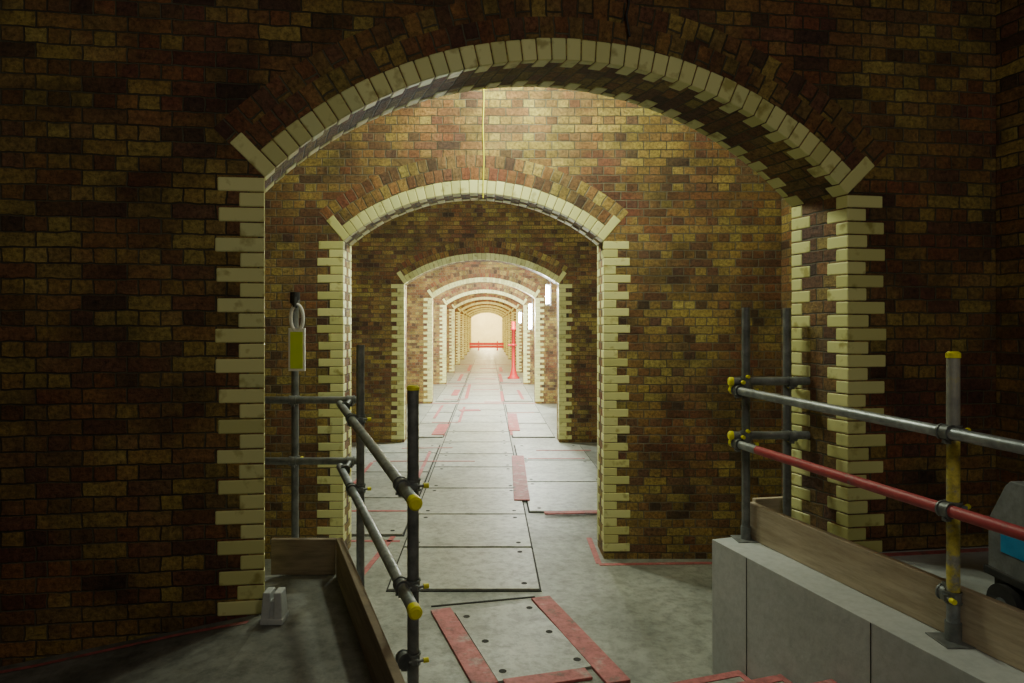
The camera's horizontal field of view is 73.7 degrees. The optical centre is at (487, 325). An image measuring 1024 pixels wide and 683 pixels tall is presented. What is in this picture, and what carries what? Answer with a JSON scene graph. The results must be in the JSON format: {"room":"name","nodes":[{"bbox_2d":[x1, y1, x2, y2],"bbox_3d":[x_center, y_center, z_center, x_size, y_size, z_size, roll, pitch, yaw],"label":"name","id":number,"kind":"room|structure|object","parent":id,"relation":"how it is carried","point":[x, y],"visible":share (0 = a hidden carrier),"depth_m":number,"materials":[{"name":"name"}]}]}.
{"room":"brick undercroft","nodes":[
{"label":"brick undercroft","id":0,"kind":"room"},
{"bbox_2d":[0,574,372,682],"bbox_3d":[-0.933,1.742,0.710,4.933,0.676,6.420,0,0,0],"label":"floor","id":1,"kind":"structure","parent":0,"point":[318,642],"depth_m":3.08,"materials":[{"name":"concrete"}]},
{"bbox_2d":[0,621,247,672],"bbox_3d":[-2.428,1.631,3.146,2.553,0.394,0.050,0,0,-8],"label":"floor marking","id":2,"kind":"structure","parent":1,"relation":"on","point":[243,622],"depth_m":3.25,"materials":[{"name":"red paint"}]},
{"bbox_2d":[260,587,288,624],"bbox_3d":[-1.035,1.354,3.310,0.110,0.150,0.110,0,0,0],"label":"concrete block","id":3,"kind":"object","parent":1,"relation":"on","point":[274,611],"visible":1,"depth_m":3.27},
{"bbox_2d":[271,538,335,574],"bbox_3d":[-1.042,1.304,3.870,0.365,0.200,0.036,0,0,0],"label":"board","id":4,"kind":"object","parent":1,"relation":"on","point":[289,556],"visible":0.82,"depth_m":3.85,"materials":[{"name":"brown wood"}]},
{"bbox_2d":[336,538,404,682],"bbox_3d":[-0.390,1.347,2.618,0.038,0.312,2.601,0,0,-20],"label":"board","id":5,"kind":"object","parent":1,"relation":"on","point":[382,665],"visible":1,"depth_m":2.96,"materials":[{"name":"brown wood"}]},
{"bbox_2d":[351,200,597,441],"bbox_3d":[0.000,-0.570,12.399,10.000,5.300,0.402,0,0,0],"label":"wall","id":6,"kind":"structure","parent":0,"point":[412,240],"depth_m":12.20,"materials":[{"name":"brick"}]},
{"bbox_2d":[391,253,571,438],"bbox_3d":[-0.113,0.361,12.272,3.241,3.325,0.155,0,0,0],"label":"trim","id":7,"kind":"structure","parent":6,"relation":"attached to","point":[562,322],"depth_m":12.19,"materials":[{"name":"beige brick"}]},
{"bbox_2d":[407,262,556,403],"bbox_3d":[0.000,-0.570,18.499,10.000,5.300,0.402,0,0,0],"label":"wall","id":8,"kind":"structure","parent":0,"point":[417,289],"depth_m":18.30,"materials":[{"name":"brick"}]},
{"bbox_2d":[423,277,543,401],"bbox_3d":[-0.111,0.359,18.372,3.246,3.327,0.155,0,0,0],"label":"trim","id":9,"kind":"structure","parent":8,"relation":"attached to","point":[538,310],"depth_m":18.30,"materials":[{"name":"beige brick"}]},
{"bbox_2d":[433,283,533,383],"bbox_3d":[0.000,-0.570,24.599,10.000,5.300,0.402,0,0,0],"label":"wall","id":10,"kind":"structure","parent":0,"point":[437,301],"depth_m":24.40,"materials":[{"name":"brick"}]},
{"bbox_2d":[440,290,529,382],"bbox_3d":[-0.114,0.360,24.472,3.237,3.327,0.155,0,0,0],"label":"trim","id":11,"kind":"structure","parent":10,"relation":"attached to","point":[525,309],"depth_m":24.39,"materials":[{"name":"beige brick"}]},
{"bbox_2d":[447,293,522,372],"bbox_3d":[0.000,-0.570,30.699,10.000,5.300,0.402,0,0,0],"label":"wall","id":12,"kind":"structure","parent":0,"point":[449,306],"depth_m":30.50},
{"bbox_2d":[449,297,521,370],"bbox_3d":[-0.112,0.359,30.572,3.244,3.327,0.155,0,0,0],"label":"trim","id":13,"kind":"structure","parent":12,"relation":"attached to","point":[478,298],"depth_m":30.50,"materials":[{"name":"beige brick"}]},
{"bbox_2d":[455,300,515,364],"bbox_3d":[0.000,-0.570,36.799,10.000,5.300,0.402,0,0,0],"label":"wall","id":14,"kind":"structure","parent":0,"point":[476,301],"depth_m":36.60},
{"bbox_2d":[456,302,515,363],"bbox_3d":[-0.112,0.360,36.672,3.245,3.325,0.155,0,0,0],"label":"trim","id":15,"kind":"structure","parent":14,"relation":"attached to","point":[493,303],"depth_m":36.59,"materials":[{"name":"beige brick"}]},
{"bbox_2d":[460,304,510,358],"bbox_3d":[0.000,-0.570,42.899,10.000,5.300,0.402,0,0,0],"label":"wall","id":16,"kind":"structure","parent":0,"point":[461,312],"depth_m":42.70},
{"bbox_2d":[460,305,510,357],"bbox_3d":[-0.113,0.360,42.772,3.236,3.328,0.155,0,0,0],"label":"trim","id":17,"kind":"structure","parent":16,"relation":"attached to","point":[466,311],"depth_m":42.70,"materials":[{"name":"beige brick"}]},
{"bbox_2d":[464,307,507,354],"bbox_3d":[0.000,-0.570,48.999,10.000,5.300,0.402,0,0,0],"label":"wall","id":18,"kind":"structure","parent":0,"point":[481,307],"depth_m":48.80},
{"bbox_2d":[464,308,507,353],"bbox_3d":[-0.111,0.360,48.872,3.246,3.325,0.155,0,0,0],"label":"trim","id":19,"kind":"structure","parent":18,"relation":"attached to","point":[465,318],"depth_m":48.80,"materials":[{"name":"beige brick"}]},
{"bbox_2d":[471,313,501,342],"bbox_3d":[0.000,-0.570,76.150,10.600,5.300,0.300,0,0,0],"label":"wall","id":20,"kind":"structure","parent":0,"point":[485,327],"depth_m":76.00,"materials":[{"name":"paint"}]},
{"bbox_2d":[467,309,505,351],"bbox_3d":[0.000,-0.570,55.099,10.000,5.300,0.402,0,0,0],"label":"wall","id":21,"kind":"structure","parent":0,"point":[485,309],"depth_m":54.90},
{"bbox_2d":[467,310,505,350],"bbox_3d":[-0.113,0.359,54.972,3.243,3.327,0.155,0,0,0],"label":"trim","id":22,"kind":"structure","parent":21,"relation":"attached to","point":[480,310],"depth_m":54.89,"materials":[{"name":"beige brick"}]},
{"bbox_2d":[469,311,503,342],"bbox_3d":[0.000,-0.570,61.199,10.000,5.300,0.402,0,0,0],"label":"wall","id":23,"kind":"structure","parent":0,"point":[483,311],"depth_m":60.99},
{"bbox_2d":[469,311,503,348],"bbox_3d":[-0.112,0.360,61.072,3.240,3.328,0.155,0,0,0],"label":"trim","id":24,"kind":"structure","parent":23,"relation":"attached to","point":[484,311],"depth_m":60.99,"materials":[{"name":"beige brick"}]},
{"bbox_2d":[265,348,713,682],"bbox_3d":[0.000,2.180,36.750,10.600,0.200,79.100,0,0,0],"label":"floor","id":25,"kind":"structure","parent":0,"point":[654,622],"depth_m":5.23,"materials":[{"name":"concrete"}]},
{"bbox_2d":[265,303,428,682],"bbox_3d":[-0.793,0.930,3.891,0.876,2.300,2.650,0,0,-40],"label":"guard rail","id":26,"kind":"object","parent":25,"relation":"on","point":[408,660],"visible":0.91,"depth_m":3.44,"materials":[{"name":"metal"}]},
{"bbox_2d":[288,292,305,370],"bbox_3d":[-1.310,0.037,4.648,0.094,0.536,0.132,0,0,-43],"label":"tag","id":27,"kind":"object","parent":26,"relation":"attached to","point":[296,336],"visible":1,"depth_m":4.62,"materials":[{"name":"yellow plastic"}]},
{"bbox_2d":[351,540,399,541],"bbox_3d":[-1.375,2.078,6.600,1.050,0.004,0.050,0,0,0],"label":"floor marking","id":28,"kind":"structure","parent":25,"relation":"on","point":[351,540],"depth_m":6.61,"materials":[{"name":"red paint"}]},
{"bbox_2d":[351,498,406,535],"bbox_3d":[-1.415,2.069,7.470,1.170,0.021,1.440,0,0,0],"label":"floor panel","id":29,"kind":"object","parent":25,"relation":"on","point":[387,523],"visible":0.3,"depth_m":7.38,"materials":[{"name":"concrete"}]},
{"bbox_2d":[351,510,406,511],"bbox_3d":[-1.325,2.057,7.600,0.850,0.004,0.050,0,0,0],"label":"floor marking","id":30,"kind":"structure","parent":29,"relation":"on","point":[351,510],"depth_m":7.59,"materials":[{"name":"red paint"}]},
{"bbox_2d":[365,536,395,573],"bbox_3d":[-0.975,2.078,6.400,0.050,0.004,2.214,0,0,6],"label":"floor marking","id":31,"kind":"structure","parent":25,"relation":"on","point":[368,566],"depth_m":6.10,"materials":[{"name":"red paint"}]},
{"bbox_2d":[351,472,428,497],"bbox_3d":[-1.415,2.069,8.920,1.170,0.021,1.440,0,0,0],"label":"floor panel","id":32,"kind":"object","parent":25,"relation":"on","point":[381,486],"visible":0.37,"depth_m":8.93,"materials":[{"name":"concrete"}]},
{"bbox_2d":[351,453,436,472],"bbox_3d":[-1.415,2.069,10.370,1.170,0.021,1.440,0,0,0],"label":"floor panel","id":33,"kind":"object","parent":25,"relation":"on","point":[400,466],"visible":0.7,"depth_m":10.31,"materials":[{"name":"concrete"}]},
{"bbox_2d":[373,461,474,461],"bbox_3d":[-0.975,2.057,10.400,1.550,0.004,0.050,0,0,0],"label":"floor marking","id":34,"kind":"structure","parent":33,"relation":"on","point":[373,461],"depth_m":10.37,"materials":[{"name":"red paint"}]},
{"bbox_2d":[419,451,431,477],"bbox_3d":[-0.950,2.057,10.000,0.050,0.004,2.400,0,0,0],"label":"floor marking","id":35,"kind":"structure","parent":33,"relation":"on","point":[429,452],"depth_m":10.17,"materials":[{"name":"red paint"}]},
{"bbox_2d":[366,445,439,453],"bbox_3d":[-1.415,2.069,11.495,1.170,0.021,0.790,0,0,0],"label":"floor panel","id":36,"kind":"object","parent":25,"relation":"on","point":[385,448],"visible":0.71,"depth_m":11.49,"materials":[{"name":"concrete"}]},
{"bbox_2d":[419,423,447,437],"bbox_3d":[-1.140,2.070,13.575,0.620,0.020,1.750,0,0,0],"label":"floor panel","id":37,"kind":"object","parent":25,"relation":"on","point":[425,429],"visible":0.64,"depth_m":13.46,"materials":[{"name":"concrete"}]},
{"bbox_2d":[431,424,449,434],"bbox_3d":[-0.935,2.053,13.600,0.240,0.013,1.400,0,0,1],"label":"board","id":38,"kind":"object","parent":37,"relation":"on","point":[440,429],"visible":1,"depth_m":13.50,"materials":[{"name":"red paint"}]},
{"bbox_2d":[421,413,452,423],"bbox_3d":[-1.140,2.070,15.375,0.620,0.020,1.750,0,0,0],"label":"floor panel","id":39,"kind":"object","parent":25,"relation":"on","point":[442,417],"visible":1,"depth_m":15.21,"materials":[{"name":"concrete"}]},
{"bbox_2d":[428,404,456,412],"bbox_3d":[-1.140,2.070,17.175,0.620,0.020,1.750,0,0,0],"label":"floor panel","id":40,"kind":"object","parent":25,"relation":"on","point":[447,408],"visible":0.93,"depth_m":17.05,"materials":[{"name":"concrete"}]},
{"bbox_2d":[435,395,459,401],"bbox_3d":[-1.140,2.070,19.675,0.620,0.020,1.750,0,0,0],"label":"floor panel","id":41,"kind":"object","parent":25,"relation":"on","point":[442,398],"visible":1,"depth_m":19.41,"materials":[{"name":"concrete"}]},
{"bbox_2d":[440,389,462,394],"bbox_3d":[-1.140,2.070,21.475,0.620,0.020,1.750,0,0,0],"label":"floor panel","id":42,"kind":"object","parent":25,"relation":"on","point":[445,391],"visible":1,"depth_m":21.48,"materials":[{"name":"concrete"}]},
{"bbox_2d":[444,384,463,388],"bbox_3d":[-1.140,2.070,23.275,0.620,0.020,1.750,0,0,0],"label":"floor panel","id":43,"kind":"object","parent":25,"relation":"on","point":[448,386],"visible":0.89,"depth_m":23.25,"materials":[{"name":"concrete"}]},
{"bbox_2d":[448,379,466,382],"bbox_3d":[-1.140,2.070,25.775,0.620,0.020,1.750,0,0,0],"label":"floor panel","id":44,"kind":"object","parent":25,"relation":"on","point":[451,380],"visible":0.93,"depth_m":25.35,"materials":[{"name":"concrete"}]},
{"bbox_2d":[386,548,541,591],"bbox_3d":[-0.190,2.069,5.850,1.220,0.021,1.020,0,0,0],"label":"floor panel","id":45,"kind":"object","parent":25,"relation":"on","point":[444,569],"visible":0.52,"depth_m":5.80,"materials":[{"name":"concrete"}]},
{"bbox_2d":[431,607,497,682],"bbox_3d":[-0.177,2.070,4.455,0.150,0.019,1.102,0,0,-18],"label":"board","id":46,"kind":"object","parent":25,"relation":"on","point":[468,656],"visible":1,"depth_m":4.37,"materials":[{"name":"red paint"}]},
{"bbox_2d":[402,515,532,548],"bbox_3d":[-0.190,2.069,6.925,1.220,0.021,1.110,0,0,0],"label":"floor panel","id":47,"kind":"object","parent":25,"relation":"on","point":[435,531],"visible":0.8,"depth_m":6.85,"materials":[{"name":"concrete"}]},
{"bbox_2d":[425,467,512,488],"bbox_3d":[-0.190,2.069,9.335,1.220,0.021,1.290,0,0,0],"label":"floor panel","id":48,"kind":"object","parent":25,"relation":"on","point":[440,477],"visible":0.97,"depth_m":9.29,"materials":[{"name":"concrete"}]},
{"bbox_2d":[419,488,525,514],"bbox_3d":[-0.190,2.069,8.085,1.220,0.021,1.190,0,0,0],"label":"floor panel","id":49,"kind":"object","parent":25,"relation":"on","point":[436,501],"visible":0.97,"depth_m":7.97,"materials":[{"name":"concrete"}]},
{"bbox_2d":[433,454,512,467],"bbox_3d":[-0.190,2.069,10.500,1.220,0.021,1.020,0,0,0],"label":"floor panel","id":50,"kind":"object","parent":25,"relation":"on","point":[481,460],"visible":0.98,"depth_m":10.46,"materials":[{"name":"concrete"}]},
{"bbox_2d":[438,442,513,454],"bbox_3d":[-0.190,2.069,11.575,1.220,0.021,1.110,0,0,0],"label":"floor panel","id":51,"kind":"object","parent":25,"relation":"on","point":[458,447],"visible":1,"depth_m":11.49,"materials":[{"name":"concrete"}]},
{"bbox_2d":[443,432,511,442],"bbox_3d":[-0.190,2.069,12.735,1.220,0.021,1.190,0,0,0],"label":"floor panel","id":52,"kind":"object","parent":25,"relation":"on","point":[450,436],"visible":1,"depth_m":12.62,"materials":[{"name":"concrete"}]},
{"bbox_2d":[447,422,508,431],"bbox_3d":[-0.190,2.069,13.985,1.220,0.021,1.290,0,0,0],"label":"floor panel","id":53,"kind":"object","parent":25,"relation":"on","point":[461,426],"visible":0.99,"depth_m":13.86,"materials":[{"name":"concrete"}]},
{"bbox_2d":[451,416,507,422],"bbox_3d":[-0.190,2.069,15.150,1.220,0.021,1.020,0,0,0],"label":"floor panel","id":54,"kind":"object","parent":25,"relation":"on","point":[455,418],"visible":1,"depth_m":15.05,"materials":[{"name":"concrete"}]},
{"bbox_2d":[453,410,505,415],"bbox_3d":[-0.190,2.069,16.225,1.220,0.021,1.110,0,0,0],"label":"floor panel","id":55,"kind":"object","parent":25,"relation":"on","point":[457,412],"visible":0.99,"depth_m":16.08,"materials":[{"name":"concrete"}]},
{"bbox_2d":[456,404,504,409],"bbox_3d":[-0.190,2.070,17.385,1.220,0.020,1.190,0,0,0],"label":"floor panel","id":56,"kind":"object","parent":25,"relation":"on","point":[459,406],"visible":0.93,"depth_m":17.48,"materials":[{"name":"concrete"}]},
{"bbox_2d":[460,395,500,398],"bbox_3d":[-0.190,2.070,19.800,1.220,0.020,1.020,0,0,0],"label":"floor panel","id":57,"kind":"object","parent":25,"relation":"on","point":[462,396],"visible":0.89,"depth_m":19.68,"materials":[{"name":"concrete"}]},
{"bbox_2d":[461,392,499,395],"bbox_3d":[-0.190,2.070,20.875,1.220,0.020,1.110,0,0,0],"label":"floor panel","id":58,"kind":"object","parent":25,"relation":"on","point":[463,393],"visible":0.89,"depth_m":20.84,"materials":[{"name":"concrete"}]},
{"bbox_2d":[458,399,503,404],"bbox_3d":[-0.190,2.070,18.635,1.220,0.020,1.290,0,0,0],"label":"floor panel","id":59,"kind":"object","parent":25,"relation":"on","point":[460,400],"visible":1,"depth_m":18.63,"materials":[{"name":"concrete"}]},
{"bbox_2d":[432,403,535,403],"bbox_3d":[-0.115,2.057,18.200,2.770,0.004,0.120,0,0,0],"label":"floor marking","id":60,"kind":"structure","parent":59,"relation":"on","point":[432,403],"depth_m":18.14,"materials":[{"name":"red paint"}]},
{"bbox_2d":[463,388,500,391],"bbox_3d":[-0.190,2.070,22.035,1.220,0.020,1.190,0,0,0],"label":"floor panel","id":61,"kind":"object","parent":25,"relation":"on","point":[465,389],"visible":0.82,"depth_m":21.81,"materials":[{"name":"concrete"}]},
{"bbox_2d":[464,385,500,388],"bbox_3d":[-0.190,2.070,23.285,1.220,0.020,1.290,0,0,0],"label":"floor panel","id":62,"kind":"object","parent":25,"relation":"on","point":[466,386],"visible":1,"depth_m":23.25,"materials":[{"name":"concrete"}]},
{"bbox_2d":[465,382,499,384],"bbox_3d":[-0.190,2.070,24.450,1.220,0.020,1.020,0,0,0],"label":"floor panel","id":63,"kind":"object","parent":25,"relation":"on","point":[467,383],"visible":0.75,"depth_m":24.47,"materials":[{"name":"concrete"}]},
{"bbox_2d":[466,380,498,382],"bbox_3d":[-0.190,2.070,25.525,1.220,0.020,1.110,0,0,0],"label":"floor panel","id":64,"kind":"object","parent":25,"relation":"on","point":[467,380],"visible":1,"depth_m":25.35,"materials":[{"name":"concrete"}]},
{"bbox_2d":[431,596,534,606],"bbox_3d":[-0.030,2.077,5.150,0.800,0.006,0.020,0,0,-13],"label":"strip","id":65,"kind":"object","parent":25,"relation":"on","point":[527,596],"visible":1,"depth_m":5.14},
{"bbox_2d":[468,375,497,377],"bbox_3d":[-0.190,2.070,27.935,1.220,0.020,1.290,0,0,0],"label":"floor panel","id":66,"kind":"object","parent":25,"relation":"on","point":[470,376],"visible":0.96,"depth_m":27.86,"materials":[{"name":"concrete"}]},
{"bbox_2d":[467,378,498,379],"bbox_3d":[-0.190,2.070,26.685,1.220,0.020,1.190,0,0,0],"label":"floor panel","id":67,"kind":"object","parent":25,"relation":"on","point":[468,378],"visible":0.71,"depth_m":26.48,"materials":[{"name":"concrete"}]},
{"bbox_2d":[470,370,496,371],"bbox_3d":[-0.190,2.070,31.335,1.220,0.020,1.190,0,0,0],"label":"floor panel","id":68,"kind":"object","parent":25,"relation":"on","point":[471,370],"visible":0.82,"depth_m":31.13,"materials":[{"name":"concrete"}]},
{"bbox_2d":[470,372,497,373],"bbox_3d":[-0.190,2.070,30.175,1.220,0.020,1.110,0,0,0],"label":"floor panel","id":69,"kind":"object","parent":25,"relation":"on","point":[470,372],"visible":1,"depth_m":29.82,"materials":[{"name":"concrete"}]},
{"bbox_2d":[469,341,503,349],"bbox_3d":[0.000,1.680,58.500,4.600,0.800,0.600,0,0,0],"label":"barrier","id":70,"kind":"object","parent":25,"relation":"on","point":[478,345],"visible":0.48,"depth_m":58.47,"materials":[{"name":"red paint"}]},
{"bbox_2d":[500,379,521,382],"bbox_3d":[0.850,2.070,25.775,0.800,0.020,1.750,0,0,0],"label":"floor panel","id":71,"kind":"object","parent":25,"relation":"on","point":[504,380],"visible":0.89,"depth_m":25.35,"materials":[{"name":"concrete"}]},
{"bbox_2d":[501,384,525,388],"bbox_3d":[0.850,2.070,23.275,0.800,0.020,1.750,0,0,0],"label":"floor panel","id":72,"kind":"object","parent":25,"relation":"on","point":[503,386],"visible":0.86,"depth_m":23.25,"materials":[{"name":"concrete"}]},
{"bbox_2d":[502,389,528,394],"bbox_3d":[0.850,2.070,21.475,0.800,0.020,1.750,0,0,0],"label":"floor panel","id":73,"kind":"object","parent":25,"relation":"on","point":[505,391],"visible":0.96,"depth_m":21.16,"materials":[{"name":"concrete"}]},
{"bbox_2d":[503,395,532,401],"bbox_3d":[0.850,2.070,19.675,0.800,0.020,1.750,0,0,0],"label":"floor panel","id":74,"kind":"object","parent":25,"relation":"on","point":[507,398],"visible":0.93,"depth_m":19.41,"materials":[{"name":"concrete"}]},
{"bbox_2d":[512,455,529,500],"bbox_3d":[0.435,2.053,9.425,0.190,0.013,2.751,0,0,1],"label":"board","id":75,"kind":"object","parent":25,"relation":"on","point":[520,484],"visible":1,"depth_m":9.10,"materials":[{"name":"red paint"}]},
{"bbox_2d":[505,404,539,412],"bbox_3d":[0.850,2.070,17.175,0.800,0.020,1.750,0,0,0],"label":"floor panel","id":76,"kind":"object","parent":25,"relation":"on","point":[509,407],"visible":0.96,"depth_m":17.05,"materials":[{"name":"concrete"}]},
{"bbox_2d":[455,601,590,682],"bbox_3d":[0.196,2.071,4.543,0.607,0.016,1.018,0,0,-18],"label":"floor panel","id":77,"kind":"object","parent":25,"relation":"on","point":[518,639],"visible":1,"depth_m":4.47,"materials":[{"name":"concrete"}]},
{"bbox_2d":[517,413,546,423],"bbox_3d":[0.850,2.070,15.375,0.800,0.020,1.750,0,0,0],"label":"floor panel","id":78,"kind":"object","parent":25,"relation":"on","point":[522,417],"visible":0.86,"depth_m":15.21,"materials":[{"name":"concrete"}]},
{"bbox_2d":[507,413,519,430],"bbox_3d":[0.540,2.053,14.700,0.220,0.013,2.600,0,0,1],"label":"board","id":79,"kind":"object","parent":78,"relation":"on","point":[513,424],"visible":1,"depth_m":14.48,"materials":[{"name":"red paint"}]},
{"bbox_2d":[512,423,554,437],"bbox_3d":[0.850,2.070,13.575,0.800,0.020,1.750,0,0,0],"label":"floor panel","id":80,"kind":"object","parent":25,"relation":"on","point":[527,430],"visible":0.82,"depth_m":13.34,"materials":[{"name":"concrete"}]},
{"bbox_2d":[503,667,592,682],"bbox_3d":[0.350,2.071,4.003,0.518,0.017,0.120,0,0,-15],"label":"board","id":81,"kind":"object","parent":25,"relation":"on","point":[579,674],"visible":1,"depth_m":4.01,"materials":[{"name":"red paint"}]},
{"bbox_2d":[514,445,591,460],"bbox_3d":[1.025,2.069,11.195,1.150,0.021,1.390,0,0,0],"label":"floor panel","id":82,"kind":"object","parent":25,"relation":"on","point":[529,451],"visible":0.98,"depth_m":11.12,"materials":[{"name":"concrete"}]},
{"bbox_2d":[528,458,584,458],"bbox_3d":[1.060,2.057,10.600,0.880,0.004,0.050,0,0,0],"label":"floor marking","id":83,"kind":"structure","parent":82,"relation":"on","point":[528,458],"depth_m":10.59,"materials":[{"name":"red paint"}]},
{"bbox_2d":[536,450,590,450],"bbox_3d":[1.250,2.057,11.300,0.900,0.004,0.050,0,0,0],"label":"floor marking","id":84,"kind":"structure","parent":82,"relation":"on","point":[536,450],"depth_m":11.28,"materials":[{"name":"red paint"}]},
{"bbox_2d":[524,460,596,481],"bbox_3d":[1.025,2.069,9.770,1.150,0.021,1.440,0,0,0],"label":"floor panel","id":85,"kind":"object","parent":25,"relation":"on","point":[536,470],"visible":0.78,"depth_m":9.67,"materials":[{"name":"concrete"}]},
{"bbox_2d":[526,482,597,512],"bbox_3d":[1.025,2.069,8.320,1.150,0.021,1.440,0,0,0],"label":"floor panel","id":86,"kind":"object","parent":25,"relation":"on","point":[544,496],"visible":0.56,"depth_m":8.25,"materials":[{"name":"concrete"}]},
{"bbox_2d":[544,510,596,514],"bbox_3d":[0.960,2.053,7.525,0.682,0.013,0.100,0,0,-4],"label":"board","id":87,"kind":"object","parent":25,"relation":"on","point":[578,511],"visible":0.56,"depth_m":7.49,"materials":[{"name":"red paint"}]},
{"bbox_2d":[531,596,630,682],"bbox_3d":[0.580,2.070,4.580,0.150,0.019,1.291,0,0,-16],"label":"board","id":88,"kind":"object","parent":25,"relation":"on","point":[601,664],"visible":1,"depth_m":4.45,"materials":[{"name":"red paint"}]},
{"bbox_2d":[587,538,600,563],"bbox_3d":[0.980,2.078,6.335,0.050,0.004,0.730,0,0,2],"label":"floor marking","id":89,"kind":"structure","parent":25,"relation":"on","point":[590,541],"depth_m":6.29,"materials":[{"name":"red paint"}]},
{"bbox_2d":[599,562,711,565],"bbox_3d":[1.985,2.078,5.990,2.032,0.004,0.050,0,0,-2],"label":"floor marking","id":90,"kind":"structure","parent":25,"relation":"on","point":[657,563],"depth_m":5.97,"materials":[{"name":"red paint"}]},
{"bbox_2d":[672,670,836,682],"bbox_3d":[0.805,1.778,2.812,1.786,0.604,1.552,0,0,-18],"label":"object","id":91,"kind":"structure","parent":25,"relation":"on","point":[737,676],"depth_m":3.71,"materials":[{"name":"concrete"}]},
{"bbox_3d":[0.850,2.070,27.575,0.800,0.020,1.750,0,0,0],"label":"floor panel","id":92,"kind":"object","parent":25,"relation":"on","visible":0},
{"bbox_2d":[507,321,519,378],"bbox_3d":[1.000,0.950,26.800,0.480,2.260,0.480,0,0,0],"label":"standpipe","id":93,"kind":"object","parent":92,"relation":"on","point":[513,374],"visible":0.97,"depth_m":26.73,"materials":[{"name":"metal"}]},
{"bbox_3d":[-0.190,2.070,35.985,1.220,0.020,1.190,0,0,0],"label":"floor panel","id":94,"kind":"object","parent":25,"relation":"on","visible":0},
{"bbox_2d":[460,364,511,364],"bbox_3d":[-0.115,2.057,36.500,2.770,0.004,0.120,0,0,0],"label":"floor marking","id":95,"kind":"structure","parent":94,"relation":"on","point":[460,364],"depth_m":36.46,"materials":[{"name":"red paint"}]},
{"bbox_2d":[0,0,995,666],"bbox_3d":[0.304,-0.570,3.812,9.475,5.300,0.425,0,0,-8],"label":"wall","id":96,"kind":"structure","parent":0,"point":[119,119],"depth_m":3.38,"materials":[{"name":"brick"}]},
{"bbox_2d":[215,38,885,615],"bbox_3d":[0.391,-0.045,3.824,3.715,2.958,0.432,0,0,-8],"label":"trim","id":97,"kind":"structure","parent":96,"relation":"attached to","point":[365,89],"depth_m":3.67,"materials":[{"name":"beige brick"}]},
{"bbox_2d":[625,0,630,36],"bbox_3d":[0.745,-1.880,3.635,0.032,0.682,0.019,0,0,0],"label":"power cable","id":98,"kind":"object","parent":96,"relation":"attached to","point":[628,5],"visible":1,"depth_m":3.63,"materials":[{"name":"black rubber"}]},
{"bbox_2d":[264,87,780,558],"bbox_3d":[0.000,-0.570,6.279,10.000,5.300,0.362,0,0,0],"label":"wall","id":99,"kind":"structure","parent":0,"point":[701,227],"depth_m":6.10,"materials":[{"name":"brick"}]},
{"bbox_2d":[317,180,630,550],"bbox_3d":[-0.127,0.354,6.279,2.804,3.317,0.369,0,0,0],"label":"trim","id":100,"kind":"structure","parent":99,"relation":"attached to","point":[609,536],"depth_m":6.10,"materials":[{"name":"beige brick"}]},
{"bbox_2d":[483,89,484,197],"bbox_3d":[-0.040,-1.930,6.088,0.018,1.580,0.011,0,0,0],"label":"power cable","id":101,"kind":"object","parent":99,"relation":"attached to","point":[483,89],"visible":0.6,"depth_m":6.08,"materials":[{"name":"yellow plastic"}]},
{"bbox_2d":[781,196,791,516],"bbox_3d":[2.770,-0.570,5.235,0.300,5.300,1.730,0,0,0],"label":"wall","id":102,"kind":"structure","parent":0,"point":[786,209],"depth_m":6.01,"materials":[{"name":"brick"}]},
{"bbox_2d":[712,537,1023,682],"bbox_3d":[2.992,1.680,0.836,1.498,0.800,7.224,0,0,-15],"label":"concrete platform","id":103,"kind":"structure","parent":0,"point":[773,613],"depth_m":3.38,"materials":[{"name":"concrete"}]},
{"bbox_2d":[752,496,782,513],"bbox_3d":[1.750,1.171,4.235,0.224,0.215,0.036,0,0,-10],"label":"board","id":104,"kind":"object","parent":103,"relation":"on","point":[774,503],"visible":0.24,"depth_m":4.22,"materials":[{"name":"brown wood"}]},
{"bbox_2d":[727,308,1023,648],"bbox_3d":[2.087,0.585,2.555,0.470,1.390,3.428,0,0,-14],"label":"guard rail","id":105,"kind":"object","parent":103,"relation":"on","point":[951,510],"visible":0.99,"depth_m":2.95,"materials":[{"name":"metal"}]},
{"bbox_2d":[750,502,1023,671],"bbox_3d":[1.916,1.171,2.840,0.038,0.215,2.673,0,0,-14],"label":"board","id":106,"kind":"object","parent":103,"relation":"on","point":[994,627],"visible":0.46,"depth_m":3.09,"materials":[{"name":"brown wood"}]},
{"bbox_2d":[882,548,987,555],"bbox_3d":[2.510,1.278,3.855,0.788,0.004,0.045,0,0,-8],"label":"floor marking","id":107,"kind":"structure","parent":103,"relation":"on","point":[974,549],"depth_m":3.85,"materials":[{"name":"red paint"}]},
{"bbox_2d":[983,481,1023,609],"bbox_3d":[2.440,0.937,2.765,0.528,0.684,0.530,0,0,0],"label":"machine","id":108,"kind":"object","parent":103,"relation":"on","point":[1005,564],"visible":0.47,"depth_m":2.89,"materials":[{"name":"grey plastic"}]},
{"bbox_2d":[996,0,1023,502],"bbox_3d":[3.896,-0.570,0.768,0.300,5.300,6.660,0,0,-14],"label":"wall","id":109,"kind":"structure","parent":0,"point":[1009,13],"depth_m":3.89,"materials":[{"name":"brick"}]},
{"bbox_3d":[0.000,-2.645,36.800,10.600,0.950,78.800,0,0,0],"label":"ceiling","id":110,"kind":"structure","parent":0,"visible":0},
{"bbox_2d":[529,297,532,329],"bbox_3d":[1.214,-1.375,19.400,0.112,2.990,0.084,0,0,0],"label":"lamp","id":111,"kind":"object","parent":110,"relation":"hanging from","point":[530,304],"visible":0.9,"depth_m":19.38,"materials":[{"name":"white"}]},
{"bbox_2d":[545,281,550,305],"bbox_3d":[1.234,-1.645,14.000,0.112,2.450,0.084,0,0,0],"label":"lamp","id":112,"kind":"object","parent":110,"relation":"hanging from","point":[547,303],"visible":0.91,"depth_m":13.97,"materials":[{"name":"white"}]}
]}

